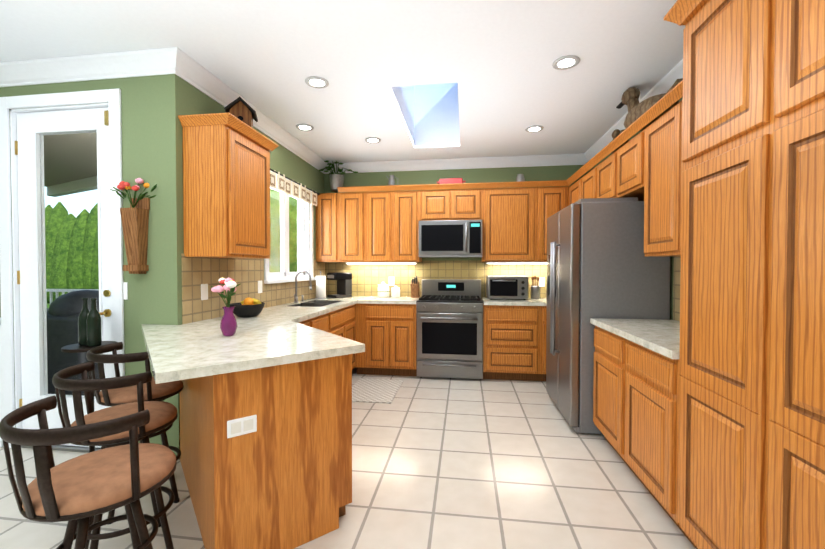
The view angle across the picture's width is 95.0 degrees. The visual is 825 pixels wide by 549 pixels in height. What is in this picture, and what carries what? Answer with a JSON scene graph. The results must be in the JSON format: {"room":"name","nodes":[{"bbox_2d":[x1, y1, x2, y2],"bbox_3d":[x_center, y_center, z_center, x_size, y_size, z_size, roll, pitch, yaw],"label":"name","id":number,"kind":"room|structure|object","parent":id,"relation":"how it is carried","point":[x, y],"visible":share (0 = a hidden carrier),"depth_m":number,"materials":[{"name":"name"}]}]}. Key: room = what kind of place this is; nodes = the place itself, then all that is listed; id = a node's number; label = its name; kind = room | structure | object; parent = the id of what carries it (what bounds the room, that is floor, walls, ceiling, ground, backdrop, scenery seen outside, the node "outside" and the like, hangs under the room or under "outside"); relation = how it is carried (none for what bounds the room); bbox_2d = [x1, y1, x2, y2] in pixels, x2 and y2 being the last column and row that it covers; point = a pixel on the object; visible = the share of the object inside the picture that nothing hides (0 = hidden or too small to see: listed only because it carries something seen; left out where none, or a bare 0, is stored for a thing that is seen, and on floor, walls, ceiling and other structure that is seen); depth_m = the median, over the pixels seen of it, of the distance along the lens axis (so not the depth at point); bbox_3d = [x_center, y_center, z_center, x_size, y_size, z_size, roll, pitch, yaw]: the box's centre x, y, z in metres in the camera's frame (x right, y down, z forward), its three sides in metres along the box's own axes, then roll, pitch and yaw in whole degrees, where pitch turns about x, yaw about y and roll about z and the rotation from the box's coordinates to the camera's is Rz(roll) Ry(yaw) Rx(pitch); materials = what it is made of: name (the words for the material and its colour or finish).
{"room":"kitchen","nodes":[
{"label":"kitchen","id":0,"kind":"room"},
{"bbox_2d":[0,74,190,459],"bbox_3d":[-3.198,-0.104,2.876,3.230,2.750,0.150,0,1,8],"label":"wall","id":1,"kind":"structure","parent":0,"point":[153,107],"depth_m":2.60,"materials":[{"name":"green paint"}]},
{"bbox_2d":[0,318,2,446],"bbox_3d":[-3.841,0.792,2.889,1.653,0.954,0.029,0,1,8],"label":"trim","id":2,"kind":"structure","parent":1,"relation":"attached to","point":[1,417],"depth_m":2.78,"materials":[{"name":"white wood"}]},
{"bbox_2d":[0,88,124,452],"bbox_3d":[-2.501,-0.006,2.772,1.000,2.554,0.170,0,1,8],"label":"door frame","id":3,"kind":"structure","parent":1,"relation":"attached to","point":[10,293],"depth_m":2.73,"materials":[{"name":"white wood"}]},
{"bbox_2d":[15,107,111,447],"bbox_3d":[-2.513,0.034,2.729,0.810,2.430,0.109,0,1,8],"label":"patio door","id":4,"kind":"structure","parent":1,"relation":"in","point":[33,128],"depth_m":2.77,"materials":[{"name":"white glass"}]},
{"bbox_2d":[44,132,96,196],"bbox_3d":[-3.750,-1.306,4.415,4.410,0.180,2.750,0,1,8],"label":"eave","id":5,"kind":"object","parent":1,"relation":"attached to","point":[82,164],"depth_m":4.63},
{"bbox_2d":[0,47,191,86],"bbox_3d":[-3.032,-1.418,2.704,3.060,0.115,0.100,0,1,8],"label":"crown molding","id":6,"kind":"structure","parent":1,"relation":"attached to","point":[177,61],"depth_m":2.58,"materials":[{"name":"white wood"}]},
{"bbox_2d":[123,282,127,299],"bbox_3d":[-2.022,0.115,2.636,0.075,0.120,0.011,0,1,8],"label":"electrical outlet plate","id":7,"kind":"object","parent":1,"relation":"attached to","point":[125,284],"depth_m":2.63,"materials":[{"name":"white plastic"}]},
{"bbox_2d":[110,178,156,273],"bbox_3d":[-1.883,-0.332,2.558,0.309,0.656,0.232,0,1,8],"label":"pocket","id":8,"kind":"object","parent":1,"relation":"attached to","point":[134,217],"visible":0.9,"depth_m":2.54,"materials":[{"name":"brown wood"}]},
{"bbox_2d":[191,85,323,279],"bbox_3d":[-1.485,-0.124,4.028,0.150,2.750,2.600,0,1,8],"label":"wall","id":9,"kind":"structure","parent":0,"point":[288,163],"depth_m":4.19,"materials":[{"name":"green paint"}]},
{"bbox_2d":[178,112,278,258],"bbox_3d":[-1.369,-0.611,2.904,0.377,0.962,0.680,0,1,8],"label":"upper cabinet","id":10,"kind":"object","parent":9,"relation":"attached to","point":[226,185],"visible":1,"depth_m":2.63,"materials":[{"name":"brown wood"}]},
{"bbox_2d":[224,96,257,127],"bbox_3d":[-1.335,-1.229,2.954,0.221,0.270,0.210,0,1,-17],"label":"birdhouse","id":11,"kind":"object","parent":10,"relation":"on","point":[240,108],"visible":0.65,"depth_m":2.89,"materials":[{"name":"brown wood"}]},
{"bbox_2d":[181,254,324,323],"bbox_3d":[-1.414,0.097,3.957,0.008,0.530,2.690,0,1,8],"label":"tile backsplash","id":12,"kind":"structure","parent":9,"relation":"attached to","point":[247,275],"depth_m":3.10,"materials":[{"name":"beige tile"}]},
{"bbox_2d":[201,284,207,299],"bbox_3d":[-1.562,0.131,2.839,0.005,0.120,0.075,0,1,8],"label":"electrical outlet plate","id":13,"kind":"object","parent":12,"relation":"attached to","point":[204,291],"depth_m":2.84,"materials":[{"name":"white plastic"}]},
{"bbox_2d":[258,280,261,292],"bbox_3d":[-1.456,0.118,3.612,0.005,0.120,0.075,0,1,8],"label":"electrical outlet plate","id":14,"kind":"object","parent":12,"relation":"attached to","point":[259,282],"depth_m":3.61,"materials":[{"name":"white plastic"}]},
{"bbox_2d":[183,59,327,173],"bbox_3d":[-1.377,-1.438,3.875,0.100,0.115,2.610,0,1,8],"label":"crown molding","id":15,"kind":"structure","parent":9,"relation":"attached to","point":[202,79],"depth_m":3.49,"materials":[{"name":"white wood"}]},
{"bbox_2d":[264,170,315,283],"bbox_3d":[-1.423,-0.491,4.286,0.200,1.145,1.220,0,1,8],"label":"window","id":16,"kind":"structure","parent":9,"relation":"in","point":[304,230],"depth_m":4.45,"materials":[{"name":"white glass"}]},
{"bbox_2d":[270,169,319,205],"bbox_3d":[-1.326,-0.961,4.264,0.055,0.186,1.372,0,1,8],"label":"window valance","id":17,"kind":"object","parent":16,"relation":"attached to","point":[283,184],"visible":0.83,"depth_m":4.18,"materials":[{"name":"fabric"}]},
{"bbox_2d":[0,0,684,162],"bbox_3d":[-1.510,-1.834,1.655,6.900,0.750,7.550,0,1,8],"label":"ceiling","id":18,"kind":"structure","parent":0,"point":[426,79],"depth_m":2.56,"materials":[{"name":"white paint"}]},
{"bbox_2d":[296,124,313,130],"bbox_3d":[-1.090,-1.489,3.829,0.178,0.010,0.178,0,1,-1],"label":"recessed light","id":19,"kind":"object","parent":18,"relation":"in","point":[304,127],"depth_m":3.82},
{"bbox_2d":[305,76,328,87],"bbox_3d":[-0.733,-1.473,2.902,0.178,0.010,0.178,0,1,-19],"label":"recessed light","id":20,"kind":"object","parent":18,"relation":"in","point":[312,81],"depth_m":2.89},
{"bbox_2d":[365,137,380,142],"bbox_3d":[-0.441,-1.496,4.214,0.178,0.010,0.178,0,1,-19],"label":"recessed light","id":21,"kind":"object","parent":18,"relation":"in","point":[370,139],"depth_m":4.21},
{"bbox_2d":[525,125,543,131],"bbox_3d":[1.247,-1.490,3.871,0.178,0.010,0.178,0,1,-19],"label":"recessed light","id":22,"kind":"object","parent":18,"relation":"in","point":[536,128],"depth_m":3.85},
{"bbox_2d":[552,55,579,69],"bbox_3d":[1.066,-1.468,2.624,0.178,0.010,0.178,0,1,-19],"label":"recessed light","id":23,"kind":"object","parent":18,"relation":"in","point":[566,62],"depth_m":2.61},
{"bbox_2d":[0,367,695,548],"bbox_3d":[-1.510,1.341,1.710,6.900,0.100,7.550,0,1,8],"label":"floor","id":24,"kind":"structure","parent":0,"point":[450,463],"depth_m":2.29,"materials":[{"name":"tile"}]},
{"bbox_2d":[0,395,176,548],"bbox_3d":[-1.030,0.858,1.255,0.447,0.880,0.458,0,1,8],"label":"bar stool","id":25,"kind":"object","parent":24,"relation":"on","point":[84,488],"visible":1,"depth_m":1.15,"materials":[{"name":"brown metal"}]},
{"bbox_2d":[61,298,116,452],"bbox_3d":[-2.091,0.714,2.460,0.280,1.126,0.280,0,1,8],"label":"stand","id":26,"kind":"object","parent":24,"relation":"on","point":[89,331],"visible":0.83,"depth_m":2.42,"materials":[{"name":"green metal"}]},
{"bbox_2d":[52,361,177,548],"bbox_3d":[-1.310,0.850,1.715,0.450,0.880,0.460,0,1,8],"label":"bar stool","id":27,"kind":"object","parent":24,"relation":"on","point":[163,415],"visible":0.48,"depth_m":1.61,"materials":[{"name":"brown leather"}]},
{"bbox_2d":[86,342,183,524],"bbox_3d":[-1.544,0.842,2.148,0.453,0.880,0.461,0,1,8],"label":"bar stool","id":28,"kind":"object","parent":24,"relation":"on","point":[152,391],"visible":0.56,"depth_m":2.01,"materials":[{"name":"brown metal"}]},
{"bbox_2d":[179,320,390,548],"bbox_3d":[-0.952,0.836,2.268,1.350,0.888,1.350,0,1,8],"label":"base cabinet","id":29,"kind":"object","parent":24,"relation":"on","point":[266,458],"depth_m":1.77,"materials":[{"name":"brown wood"}]},
{"bbox_2d":[142,324,153,327],"bbox_3d":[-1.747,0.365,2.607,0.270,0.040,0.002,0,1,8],"label":"countertop","id":30,"kind":"structure","parent":29,"relation":"on","point":[143,325],"depth_m":2.54,"materials":[{"name":"stone"}]},
{"bbox_2d":[142,296,357,355],"bbox_3d":[-1.174,0.432,3.364,0.660,0.200,3.828,0,1,8],"label":"countertop","id":31,"kind":"structure","parent":29,"relation":"on","point":[160,338],"depth_m":2.61,"materials":[{"name":"stone"}]},
{"bbox_2d":[230,297,264,316],"bbox_3d":[-1.325,0.260,3.033,0.266,0.153,0.266,0,1,8],"label":"fruit basket","id":32,"kind":"object","parent":31,"relation":"on","point":[249,307],"visible":0.98,"depth_m":2.96,"materials":[{"name":"ceramic"}]},
{"bbox_2d":[294,270,311,302],"bbox_3d":[-1.221,0.133,4.264,0.216,0.365,0.296,0,1,8],"label":"faucet","id":33,"kind":"object","parent":31,"relation":"on","point":[295,294],"visible":1,"depth_m":4.23,"materials":[{"name":"silver metal"}]},
{"bbox_2d":[315,271,326,298],"bbox_3d":[-1.150,0.134,4.744,0.150,0.347,0.150,0,1,8],"label":"paper towel holder","id":34,"kind":"object","parent":31,"relation":"on","point":[320,287],"visible":1,"depth_m":4.69,"materials":[{"name":"white paper"}]},
{"bbox_2d":[327,272,351,297],"bbox_3d":[-0.972,0.138,5.028,0.210,0.330,0.280,1,1,43],"label":"coffee maker","id":35,"kind":"object","parent":31,"relation":"on","point":[344,284],"visible":1,"depth_m":4.99,"materials":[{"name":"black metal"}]},
{"bbox_2d":[148,316,364,383],"bbox_3d":[-0.622,0.374,2.071,0.786,0.040,1.420,0,1,8],"label":"countertop","id":36,"kind":"structure","parent":29,"relation":"on","point":[274,335],"depth_m":1.80,"materials":[{"name":"stone"}]},
{"bbox_2d":[211,277,239,335],"bbox_3d":[-1.076,0.184,2.171,0.179,0.336,0.147,0,1,8],"label":"flower vase","id":37,"kind":"object","parent":36,"relation":"on","point":[228,326],"visible":1,"depth_m":2.15,"materials":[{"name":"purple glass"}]},
{"bbox_2d":[315,312,330,319],"bbox_3d":[-1.157,0.815,3.520,0.638,0.888,0.450,0,1,8],"label":"base cabinet","id":38,"kind":"object","parent":24,"relation":"on","point":[327,316],"depth_m":3.59,"materials":[{"name":"brown wood"}]},
{"bbox_2d":[331,304,362,323],"bbox_3d":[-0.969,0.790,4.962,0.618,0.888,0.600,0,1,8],"label":"base cabinet","id":39,"kind":"object","parent":24,"relation":"on","point":[352,314],"depth_m":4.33,"materials":[{"name":"brown wood"}]},
{"bbox_2d":[352,378,402,403],"bbox_3d":[-0.416,1.244,4.081,0.520,0.011,0.750,0,1,8],"label":"rug","id":40,"kind":"object","parent":24,"relation":"on","point":[375,390],"visible":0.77,"depth_m":4.04,"materials":[{"name":"beige fabric"}]},
{"bbox_2d":[363,304,416,375],"bbox_3d":[-0.236,0.792,4.851,0.645,0.888,0.620,0,1,8],"label":"base cabinet","id":41,"kind":"object","parent":24,"relation":"on","point":[402,318],"depth_m":4.53,"materials":[{"name":"brown wood"}]},
{"bbox_2d":[358,296,419,303],"bbox_3d":[-0.275,0.327,4.844,0.717,0.040,0.648,0,1,8],"label":"countertop","id":42,"kind":"structure","parent":41,"relation":"on","point":[361,299],"depth_m":4.57,"materials":[{"name":"stone"}]},
{"bbox_2d":[377,282,389,297],"bbox_3d":[-0.387,0.200,5.013,0.166,0.205,0.164,0,1,8],"label":"canister set","id":43,"kind":"object","parent":42,"relation":"on","point":[383,291],"depth_m":4.95,"materials":[{"name":"beige ceramic"}]},
{"bbox_2d":[391,286,399,297],"bbox_3d":[-0.224,0.225,5.011,0.122,0.155,0.122,0,1,-4],"label":"canister set","id":44,"kind":"object","parent":42,"relation":"on","point":[395,291],"depth_m":4.96,"materials":[{"name":"beige ceramic"}]},
{"bbox_2d":[410,276,419,297],"bbox_3d":[0.037,0.158,4.969,0.100,0.290,0.250,0,1,8],"label":"knife block","id":45,"kind":"object","parent":42,"relation":"on","point":[415,292],"visible":1,"depth_m":4.90,"materials":[{"name":"brown wood"}]},
{"bbox_2d":[416,279,482,378],"bbox_3d":[0.470,0.644,4.716,0.780,1.150,0.706,0,1,8],"label":"gas range","id":46,"kind":"object","parent":24,"relation":"on","point":[449,328],"visible":1,"depth_m":4.44,"materials":[{"name":"silver metal"}]},
{"bbox_2d":[483,304,542,380],"bbox_3d":[1.184,0.795,4.656,0.640,0.888,0.620,0,1,8],"label":"base cabinet","id":47,"kind":"object","parent":24,"relation":"on","point":[512,335],"depth_m":4.36,"materials":[{"name":"brown wood"}]},
{"bbox_2d":[543,306,546,380],"bbox_3d":[1.854,0.797,4.564,0.713,0.888,0.620,0,1,8],"label":"base cabinet","id":48,"kind":"object","parent":24,"relation":"on","point":[544,307],"depth_m":4.30,"materials":[{"name":"brown wood"}]},
{"bbox_2d":[481,297,546,305],"bbox_3d":[1.534,0.331,4.599,1.341,0.040,0.639,0,1,8],"label":"countertop","id":49,"kind":"structure","parent":48,"relation":"on","point":[542,301],"depth_m":4.37,"materials":[{"name":"stone"}]},
{"bbox_2d":[486,276,527,299],"bbox_3d":[1.181,0.163,4.735,0.480,0.290,0.383,0,1,8],"label":"toaster oven","id":50,"kind":"object","parent":49,"relation":"on","point":[506,287],"visible":1,"depth_m":4.59,"materials":[{"name":"silver metal"}]},
{"bbox_2d":[531,276,539,298],"bbox_3d":[1.540,0.161,4.737,0.110,0.293,0.108,0,1,8],"label":"utensil crock","id":51,"kind":"object","parent":49,"relation":"on","point":[535,291],"visible":1,"depth_m":4.70,"materials":[{"name":"silver metal"}]},
{"bbox_2d":[546,197,670,433],"bbox_3d":[1.636,0.322,3.379,0.788,1.850,0.900,0,1,8],"label":"refrigerator","id":52,"kind":"object","parent":24,"relation":"on","point":[600,264],"visible":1,"depth_m":2.96,"materials":[{"name":"silver metal"}]},
{"bbox_2d":[593,326,695,547],"bbox_3d":[1.609,0.835,2.327,0.588,0.888,1.170,0,1,8],"label":"base cabinet","id":53,"kind":"object","parent":24,"relation":"on","point":[636,404],"visible":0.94,"depth_m":2.13,"materials":[{"name":"brown wood"}]},
{"bbox_2d":[590,318,679,359],"bbox_3d":[1.597,0.370,2.320,0.594,0.040,1.170,0,1,8],"label":"countertop","id":54,"kind":"structure","parent":53,"relation":"on","point":[661,336],"depth_m":2.32,"materials":[{"name":"stone"}]},
{"bbox_2d":[676,0,759,548],"bbox_3d":[1.493,0.039,1.467,0.588,2.508,0.519,0,1,8],"label":"tall cabinet","id":55,"kind":"object","parent":24,"relation":"on","point":[751,458],"depth_m":1.48,"materials":[{"name":"brown wood"}]},
{"bbox_2d":[752,0,824,548],"bbox_3d":[1.422,0.048,0.953,0.588,2.508,0.518,0,1,8],"label":"tall cabinet","id":56,"kind":"object","parent":24,"relation":"on","point":[788,469],"depth_m":1.16,"materials":[{"name":"brown wood"}]},
{"bbox_2d":[324,165,589,260],"bbox_3d":[0.520,-0.143,5.140,3.820,2.750,0.150,0,1,8],"label":"wall","id":57,"kind":"structure","parent":0,"point":[535,173],"depth_m":5.03,"materials":[{"name":"green paint"}]},
{"bbox_2d":[316,193,339,261],"bbox_3d":[-1.097,-0.618,5.106,0.317,0.900,0.340,0,1,8],"label":"upper cabinet","id":58,"kind":"object","parent":57,"relation":"attached to","point":[328,204],"depth_m":4.94,"materials":[{"name":"brown wood"}]},
{"bbox_2d":[340,192,363,261],"bbox_3d":[-0.764,-0.617,5.060,0.355,0.900,0.340,0,1,8],"label":"upper cabinet","id":59,"kind":"object","parent":57,"relation":"attached to","point":[351,203],"depth_m":4.89,"materials":[{"name":"brown wood"}]},
{"bbox_2d":[319,160,357,191],"bbox_3d":[-1.027,-1.339,5.080,0.621,0.417,0.265,0,1,8],"label":"potted plant","id":60,"kind":"object","parent":59,"relation":"on","point":[336,179],"visible":0.92,"depth_m":5.03,"materials":[{"name":"metal"}]},
{"bbox_2d":[346,262,416,263],"bbox_3d":[-0.417,-0.154,5.042,0.950,0.022,0.100,0,1,8],"label":"under-cabinet light","id":61,"kind":"object","parent":59,"relation":"attached to","point":[416,262],"depth_m":4.99,"materials":[{"name":"white plastic"}]},
{"bbox_2d":[364,188,391,261],"bbox_3d":[-0.412,-0.616,5.011,0.355,0.900,0.340,0,1,8],"label":"upper cabinet","id":62,"kind":"object","parent":57,"relation":"attached to","point":[368,224],"depth_m":4.85,"materials":[{"name":"brown wood"}]},
{"bbox_2d":[392,188,421,261],"bbox_3d":[-0.065,-0.615,4.964,0.345,0.900,0.340,0,1,8],"label":"upper cabinet","id":63,"kind":"object","parent":57,"relation":"attached to","point":[405,203],"depth_m":4.80,"materials":[{"name":"brown wood"}]},
{"bbox_2d":[386,175,397,184],"bbox_3d":[-0.267,-1.219,4.993,0.165,0.180,0.100,0,1,8],"label":"pitcher","id":64,"kind":"object","parent":63,"relation":"on","point":[391,181],"visible":0.73,"depth_m":4.96,"materials":[{"name":"silver metal"}]},
{"bbox_2d":[420,188,451,220],"bbox_3d":[0.301,-0.872,4.909,0.395,0.385,0.340,0,1,8],"label":"upper cabinet","id":65,"kind":"object","parent":57,"relation":"attached to","point":[435,203],"depth_m":4.74,"materials":[{"name":"brown wood"}]},
{"bbox_2d":[419,220,482,257],"bbox_3d":[0.487,-0.444,4.817,0.780,0.453,0.464,0,1,8],"label":"microwave","id":66,"kind":"object","parent":65,"relation":"attached to","point":[448,238],"visible":1,"depth_m":4.63,"materials":[{"name":"silver metal"}]},
{"bbox_2d":[325,260,546,297],"bbox_3d":[0.510,0.078,5.065,3.518,0.530,0.008,0,1,8],"label":"tile backsplash","id":67,"kind":"structure","parent":57,"relation":"attached to","point":[366,278],"depth_m":5.11,"materials":[{"name":"beige tile"}]},
{"bbox_2d":[389,277,393,285],"bbox_3d":[-0.287,0.091,5.168,0.075,0.120,0.005,0,1,8],"label":"electrical outlet plate","id":68,"kind":"object","parent":67,"relation":"attached to","point":[391,279],"depth_m":5.17,"materials":[{"name":"white plastic"}]},
{"bbox_2d":[539,277,544,286],"bbox_3d":[1.675,0.096,4.898,0.075,0.120,0.005,0,1,8],"label":"electrical outlet plate","id":69,"kind":"object","parent":67,"relation":"attached to","point":[542,279],"depth_m":4.90,"materials":[{"name":"white plastic"}]},
{"bbox_2d":[328,153,583,173],"bbox_3d":[0.444,-1.458,5.002,3.400,0.115,0.100,0,1,8],"label":"crown molding","id":70,"kind":"structure","parent":57,"relation":"attached to","point":[559,159],"depth_m":4.96,"materials":[{"name":"white wood"}]},
{"bbox_2d":[452,188,483,219],"bbox_3d":[0.693,-0.871,4.855,0.395,0.385,0.340,0,1,8],"label":"upper cabinet","id":71,"kind":"object","parent":57,"relation":"attached to","point":[467,203],"depth_m":4.69,"materials":[{"name":"brown wood"}]},
{"bbox_2d":[437,178,465,183],"bbox_3d":[0.500,-1.179,4.898,0.370,0.104,0.180,0,1,8],"label":"decorative tray","id":72,"kind":"object","parent":71,"relation":"on","point":[449,180],"visible":0.67,"depth_m":4.81,"materials":[{"name":"ceramic"}]},
{"bbox_2d":[481,184,539,261],"bbox_3d":[1.205,-0.612,4.789,0.640,0.900,0.340,0,1,8],"label":"upper cabinet","id":73,"kind":"object","parent":57,"relation":"attached to","point":[509,222],"depth_m":4.62,"materials":[{"name":"brown wood"}]},
{"bbox_2d":[486,262,546,263],"bbox_3d":[1.391,-0.149,4.793,0.900,0.022,0.100,0,1,8],"label":"under-cabinet light","id":74,"kind":"object","parent":73,"relation":"attached to","point":[486,262],"depth_m":4.76,"materials":[{"name":"white plastic"}]},
{"bbox_2d":[516,174,524,181],"bbox_3d":[1.360,-1.193,4.769,0.110,0.135,0.110,0,1,8],"label":"crock","id":75,"kind":"object","parent":73,"relation":"on","point":[519,177],"visible":0.69,"depth_m":4.73,"materials":[{"name":"ceramic"}]},
{"bbox_2d":[536,184,567,261],"bbox_3d":[1.705,-0.611,4.720,0.370,0.900,0.340,0,1,8],"label":"upper cabinet","id":76,"kind":"object","parent":57,"relation":"attached to","point":[552,200],"depth_m":4.56,"materials":[{"name":"brown wood"}]},
{"bbox_2d":[590,97,682,319],"bbox_3d":[1.834,-0.076,1.225,0.150,2.750,7.550,0,1,8],"label":"wall","id":77,"kind":"structure","parent":0,"point":[671,281],"depth_m":2.90,"materials":[{"name":"green paint"}]},
{"bbox_2d":[568,176,579,205],"bbox_3d":[2.007,-0.854,4.279,0.337,0.400,0.475,0,1,8],"label":"upper cabinet","id":78,"kind":"object","parent":77,"relation":"attached to","point":[573,190],"depth_m":4.30,"materials":[{"name":"brown wood"}]},
{"bbox_2d":[580,168,591,198],"bbox_3d":[1.943,-0.846,3.809,0.337,0.400,0.475,0,1,8],"label":"upper cabinet","id":79,"kind":"object","parent":77,"relation":"attached to","point":[586,181],"depth_m":3.87,"materials":[{"name":"brown wood"}]},
{"bbox_2d":[592,152,639,200],"bbox_3d":[1.878,-0.837,3.338,0.337,0.400,0.475,0,1,8],"label":"upper cabinet","id":80,"kind":"object","parent":77,"relation":"attached to","point":[602,173],"depth_m":3.42,"materials":[{"name":"brown wood"}]},
{"bbox_2d":[612,128,639,199],"bbox_3d":[1.813,-0.829,2.865,0.337,0.400,0.480,0,1,8],"label":"upper cabinet","id":81,"kind":"object","parent":77,"relation":"attached to","point":[626,160],"depth_m":2.93,"materials":[{"name":"brown wood"}]},
{"bbox_2d":[612,78,682,153],"bbox_3d":[1.796,-1.288,3.091,0.242,0.384,1.195,0,1,8],"label":"decor","id":82,"kind":"object","parent":81,"relation":"on","point":[630,100],"visible":0.44,"depth_m":2.87,"materials":[{"name":"brown wood"}]},
{"bbox_2d":[584,59,682,164],"bbox_3d":[1.710,-1.393,1.219,0.100,0.115,7.250,0,1,8],"label":"crown molding","id":83,"kind":"structure","parent":77,"relation":"attached to","point":[667,81],"depth_m":3.14,"materials":[{"name":"white wood"}]},
{"bbox_2d":[640,100,677,256],"bbox_3d":[1.748,-0.571,2.400,0.337,0.900,0.467,0,1,8],"label":"upper cabinet","id":84,"kind":"object","parent":77,"relation":"attached to","point":[657,140],"depth_m":2.42,"materials":[{"name":"brown wood"}]},
{"bbox_2d":[673,256,680,320],"bbox_3d":[1.897,0.126,2.274,0.008,0.530,1.180,0,1,8],"label":"tile backsplash","id":85,"kind":"structure","parent":77,"relation":"attached to","point":[677,260],"depth_m":2.82,"materials":[{"name":"beige tile"}]},
{"bbox_2d":[676,92,683,255],"bbox_3d":[1.684,-0.563,1.937,0.337,0.900,0.468,0,1,8],"label":"upper cabinet","id":86,"kind":"object","parent":77,"relation":"attached to","point":[679,107],"depth_m":2.20,"materials":[{"name":"brown wood"}]},
{"label":"outside","id":87,"kind":"structure","parent":0,"visible":0},
{"bbox_3d":[-12.452,1.362,12.680,23.929,0.480,30.000,0,1,8],"label":"deck","id":88,"kind":"object","parent":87,"visible":0},
{"bbox_2d":[45,202,98,303],"bbox_3d":[-10.470,-1.061,16.937,24.347,4.780,2.244,0,1,8],"label":"hedge","id":89,"kind":"object","parent":88,"relation":"on","point":[62,260],"depth_m":16.89,"materials":[{"name":"green plant"}]},
{"bbox_2d":[46,289,98,307],"bbox_3d":[-4.655,0.714,6.750,6.790,1.020,0.100,0,1,8],"label":"railing","id":90,"kind":"object","parent":88,"relation":"on","point":[57,291],"depth_m":6.98,"materials":[{"name":"white wood"}]},
{"bbox_2d":[46,290,99,395],"bbox_3d":[-3.548,0.717,4.125,1.440,1.105,0.600,0,1,16],"label":"covered grill","id":91,"kind":"object","parent":88,"relation":"on","point":[64,324],"depth_m":3.84,"materials":[{"name":"plastic"}]},
{"bbox_2d":[269,188,297,271],"bbox_3d":[-9.173,-2.036,9.050,16.400,7.500,12.467,0,1,8],"label":"leafy trees","id":92,"kind":"object","parent":88,"relation":"on","point":[292,207],"depth_m":7.78,"materials":[{"name":"green plant"}]}
]}

